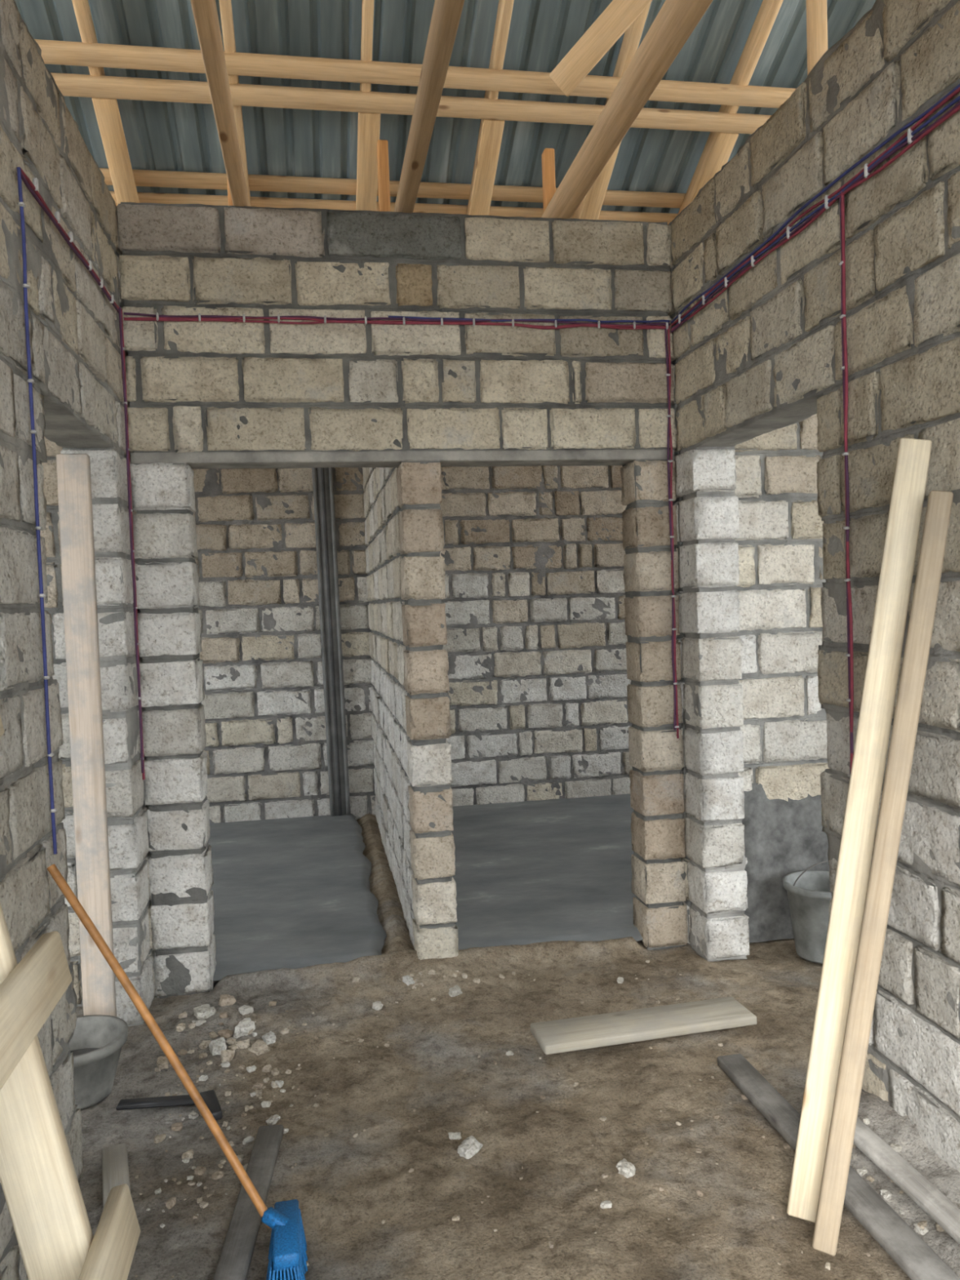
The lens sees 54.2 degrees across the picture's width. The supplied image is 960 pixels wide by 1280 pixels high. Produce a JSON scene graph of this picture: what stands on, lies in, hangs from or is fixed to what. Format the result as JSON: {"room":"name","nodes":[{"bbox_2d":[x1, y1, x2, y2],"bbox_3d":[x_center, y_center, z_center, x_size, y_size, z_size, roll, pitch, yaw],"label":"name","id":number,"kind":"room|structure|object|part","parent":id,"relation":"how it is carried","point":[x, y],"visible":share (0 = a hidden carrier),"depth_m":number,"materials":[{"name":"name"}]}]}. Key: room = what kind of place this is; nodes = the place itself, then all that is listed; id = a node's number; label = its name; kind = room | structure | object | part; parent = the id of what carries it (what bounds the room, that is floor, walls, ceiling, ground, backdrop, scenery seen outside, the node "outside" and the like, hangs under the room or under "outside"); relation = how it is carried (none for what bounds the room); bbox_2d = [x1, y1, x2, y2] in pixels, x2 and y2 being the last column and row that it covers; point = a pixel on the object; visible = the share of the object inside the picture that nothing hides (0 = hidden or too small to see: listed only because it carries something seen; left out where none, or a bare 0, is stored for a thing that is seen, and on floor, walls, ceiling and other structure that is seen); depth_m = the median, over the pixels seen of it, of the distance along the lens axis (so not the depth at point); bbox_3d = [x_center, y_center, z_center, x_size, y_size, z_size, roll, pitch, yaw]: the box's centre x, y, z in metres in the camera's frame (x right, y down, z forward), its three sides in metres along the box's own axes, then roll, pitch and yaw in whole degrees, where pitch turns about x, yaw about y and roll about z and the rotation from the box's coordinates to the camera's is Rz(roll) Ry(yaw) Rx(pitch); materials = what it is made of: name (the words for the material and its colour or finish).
{"room":"house construction site","nodes":[
{"label":"house construction site","id":0,"kind":"room"},
{"bbox_2d":[0,0,154,1279],"bbox_3d":[-1.122,-0.050,1.560,0.228,3.304,4.670,-2,2,-10],"label":"wall","id":1,"kind":"structure","parent":0,"point":[75,347],"depth_m":2.67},
{"bbox_2d":[208,813,386,981],"bbox_3d":[-2.052,1.430,5.379,2.874,0.030,3.041,-2,2,-10],"label":"floor","id":2,"kind":"structure","parent":0,"point":[291,893],"depth_m":5.11,"materials":[{"name":"concrete"}]},
{"bbox_2d":[311,467,351,816],"bbox_3d":[-1.118,-0.282,6.964,0.190,3.202,0.019,-2,2,-10],"label":"channel","id":3,"kind":"object","parent":2,"relation":"on","point":[322,477],"visible":0.77,"depth_m":6.97,"materials":[{"name":"grey metal"}]},
{"bbox_2d":[133,465,632,823],"bbox_3d":[-0.448,-0.300,7.226,6.817,3.304,0.234,-2,2,-10],"label":"wall","id":4,"kind":"structure","parent":0,"point":[535,646],"depth_m":7.17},
{"bbox_2d":[362,467,415,950],"bbox_3d":[-0.514,-0.235,5.666,0.205,3.304,2.861,-2,2,-10],"label":"wall partition","id":5,"kind":"structure","parent":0,"point":[382,510],"depth_m":5.21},
{"bbox_2d":[34,0,827,225],"bbox_3d":[0.059,-2.656,3.448,9.494,2.336,8.903,-2,2,-10],"label":"roof","id":6,"kind":"structure","parent":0,"point":[636,80],"depth_m":4.89,"materials":[{"name":"beige wood"}]},
{"bbox_2d":[14,0,875,213],"bbox_3d":[0.090,-2.775,3.475,9.580,2.278,9.000,-2,2,-10],"label":"metal sheet","id":7,"kind":"object","parent":6,"relation":"on","point":[160,135],"depth_m":5.20,"materials":[{"name":"grey metal"}]},
{"bbox_2d":[40,202,830,1007],"bbox_3d":[0.075,-0.197,4.228,6.809,3.304,0.216,-2,2,-10],"label":"wall","id":8,"kind":"structure","parent":0,"point":[418,400],"depth_m":4.07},
{"bbox_2d":[742,782,829,942],"bbox_3d":[1.669,1.022,4.452,1.040,0.740,0.075,-2,2,-10],"label":"plaster","id":9,"kind":"object","parent":8,"relation":"attached to","point":[782,837],"visible":0.31,"depth_m":4.38,"materials":[{"name":"grey concrete"}]},
{"bbox_2d":[75,813,959,1279],"bbox_3d":[0.027,1.565,0.211,28.000,0.154,28.300,-2,2,-10],"label":"floor","id":10,"kind":"structure","parent":0,"point":[736,1237],"depth_m":2.90,"materials":[{"name":"brown soil"}]},
{"bbox_2d":[0,715,140,1279],"bbox_3d":[-0.655,0.595,1.135,0.489,2.010,0.700,-2,2,-10],"label":"sawhorse","id":11,"kind":"object","parent":10,"relation":"on","point":[56,1241],"visible":1,"depth_m":1.36,"materials":[{"name":"brown wood"}]},
{"bbox_2d":[56,453,116,1017],"bbox_3d":[-1.442,0.413,3.450,0.120,2.186,0.100,-2,2,-10],"label":"plank","id":12,"kind":"object","parent":10,"relation":"on","point":[73,470],"visible":0.79,"depth_m":3.43,"materials":[{"name":"brown wood"}]},
{"bbox_2d":[68,1014,128,1110],"bbox_3d":[-1.362,1.436,3.164,0.338,0.200,0.338,-2,2,-10],"label":"bucket","id":13,"kind":"object","parent":10,"relation":"on","point":[97,1041],"visible":0.56,"depth_m":3.13,"materials":[{"name":"plastic"}]},
{"bbox_2d":[101,1142,130,1209],"bbox_3d":[-1.024,1.525,2.642,0.070,0.025,0.359,-3,2,-23],"label":"board","id":14,"kind":"object","parent":10,"relation":"on","point":[115,1171],"visible":0.55,"depth_m":2.69,"materials":[{"name":"grey wood"}]},
{"bbox_2d":[115,1089,222,1120],"bbox_3d":[-0.989,1.502,3.056,0.380,0.030,0.144,-1,2,15],"label":"float","id":15,"kind":"object","parent":10,"relation":"on","point":[210,1097],"visible":0.81,"depth_m":3.05,"materials":[{"name":"black plastic"}]},
{"bbox_3d":[-1.027,1.508,3.067,0.301,0.012,0.050,-2,2,-4],"label":"blade","id":16,"kind":"part","parent":15,"relation":"part of","materials":[{"name":"black plastic"}]},
{"bbox_2d":[46,863,307,1279],"bbox_3d":[-0.730,1.059,2.388,0.750,0.970,0.227,-1,3,27],"label":"broom","id":17,"kind":"object","parent":10,"relation":"on","point":[287,1256],"visible":1,"depth_m":2.33,"materials":[{"name":"orange wood"}]},
{"bbox_2d":[261,1206,288,1229],"bbox_3d":[-0.500,1.424,2.303,0.071,0.052,0.038,-1,2,19],"label":"socket","id":18,"kind":"object","parent":17,"relation":"attached to","point":[277,1218],"depth_m":2.29,"materials":[{"name":"blue plastic"}]},
{"bbox_2d":[213,1124,284,1279],"bbox_3d":[-0.612,1.519,2.459,0.075,0.030,0.855,-2,2,-4],"label":"board","id":19,"kind":"object","parent":10,"relation":"on","point":[237,1252],"visible":0.95,"depth_m":2.46,"materials":[{"name":"grey wood"}]},
{"bbox_2d":[134,960,945,1278],"bbox_3d":[0.035,1.480,2.909,2.311,0.099,2.455,-2,2,-10],"label":"rubble","id":20,"kind":"object","parent":10,"relation":"on","point":[470,1146],"visible":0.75,"depth_m":3.25,"materials":[{"name":"grey stone"}]},
{"bbox_2d":[530,996,756,1054],"bbox_3d":[0.606,1.420,3.470,0.822,0.040,0.190,-2,2,-13],"label":"board","id":21,"kind":"object","parent":10,"relation":"on","point":[582,1033],"visible":1,"depth_m":3.44,"materials":[{"name":"beige wood"}]},
{"bbox_2d":[782,860,831,964],"bbox_3d":[1.522,1.177,4.165,0.338,0.443,0.338,-2,2,-10],"label":"bucket","id":22,"kind":"object","parent":10,"relation":"on","point":[809,894],"visible":0.64,"depth_m":4.09,"materials":[{"name":"plastic"}]},
{"bbox_3d":[1.524,1.024,4.114,0.316,0.134,0.056,-2,2,-10],"label":"handle","id":23,"kind":"part","parent":22,"relation":"part of","materials":[{"name":"metal"}]},
{"bbox_2d":[717,1053,959,1279],"bbox_3d":[0.955,1.443,2.603,0.090,0.040,1.200,-2,2,-10],"label":"wooden plank","id":24,"kind":"object","parent":10,"relation":"on","point":[907,1249],"visible":0.84,"depth_m":2.39,"materials":[{"name":"grey wood"}]},
{"bbox_2d":[786,437,932,1222],"bbox_3d":[0.989,0.477,2.443,0.486,2.008,0.060,-3,2,-21],"label":"plank","id":25,"kind":"object","parent":10,"relation":"on","point":[904,521],"visible":0.86,"depth_m":2.43,"materials":[{"name":"beige wood"}]},
{"bbox_2d":[812,489,953,1256],"bbox_3d":[1.005,0.556,2.337,0.488,1.856,0.059,-3,3,-23],"label":"plank","id":26,"kind":"object","parent":10,"relation":"on","point":[915,660],"visible":1,"depth_m":2.32,"materials":[{"name":"beige wood"}]},
{"bbox_2d":[853,1117,959,1244],"bbox_3d":[1.120,1.401,2.401,0.070,0.045,0.950,-2,2,-10],"label":"wooden plank","id":27,"kind":"object","parent":10,"relation":"on","point":[945,1213],"visible":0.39,"depth_m":2.41,"materials":[{"name":"grey wood"}]},
{"bbox_2d":[451,793,643,950],"bbox_3d":[1.429,1.289,5.973,3.630,0.030,3.036,-2,2,-10],"label":"floor","id":28,"kind":"structure","parent":0,"point":[527,872],"depth_m":5.40,"materials":[{"name":"concrete"}]},
{"bbox_2d":[671,0,959,1172],"bbox_3d":[1.408,-0.152,1.996,0.226,3.304,4.672,-2,2,-10],"label":"wall","id":29,"kind":"structure","parent":0,"point":[764,356],"depth_m":2.87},
{"bbox_2d":[16,83,959,854],"bbox_3d":[0.126,-0.372,1.812,2.347,1.929,4.551,-2,2,-10],"label":"electrical cables","id":30,"kind":"object","parent":29,"relation":"attached to","point":[908,137],"visible":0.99,"depth_m":3.08,"materials":[{"name":"purple plastic"}]}
]}

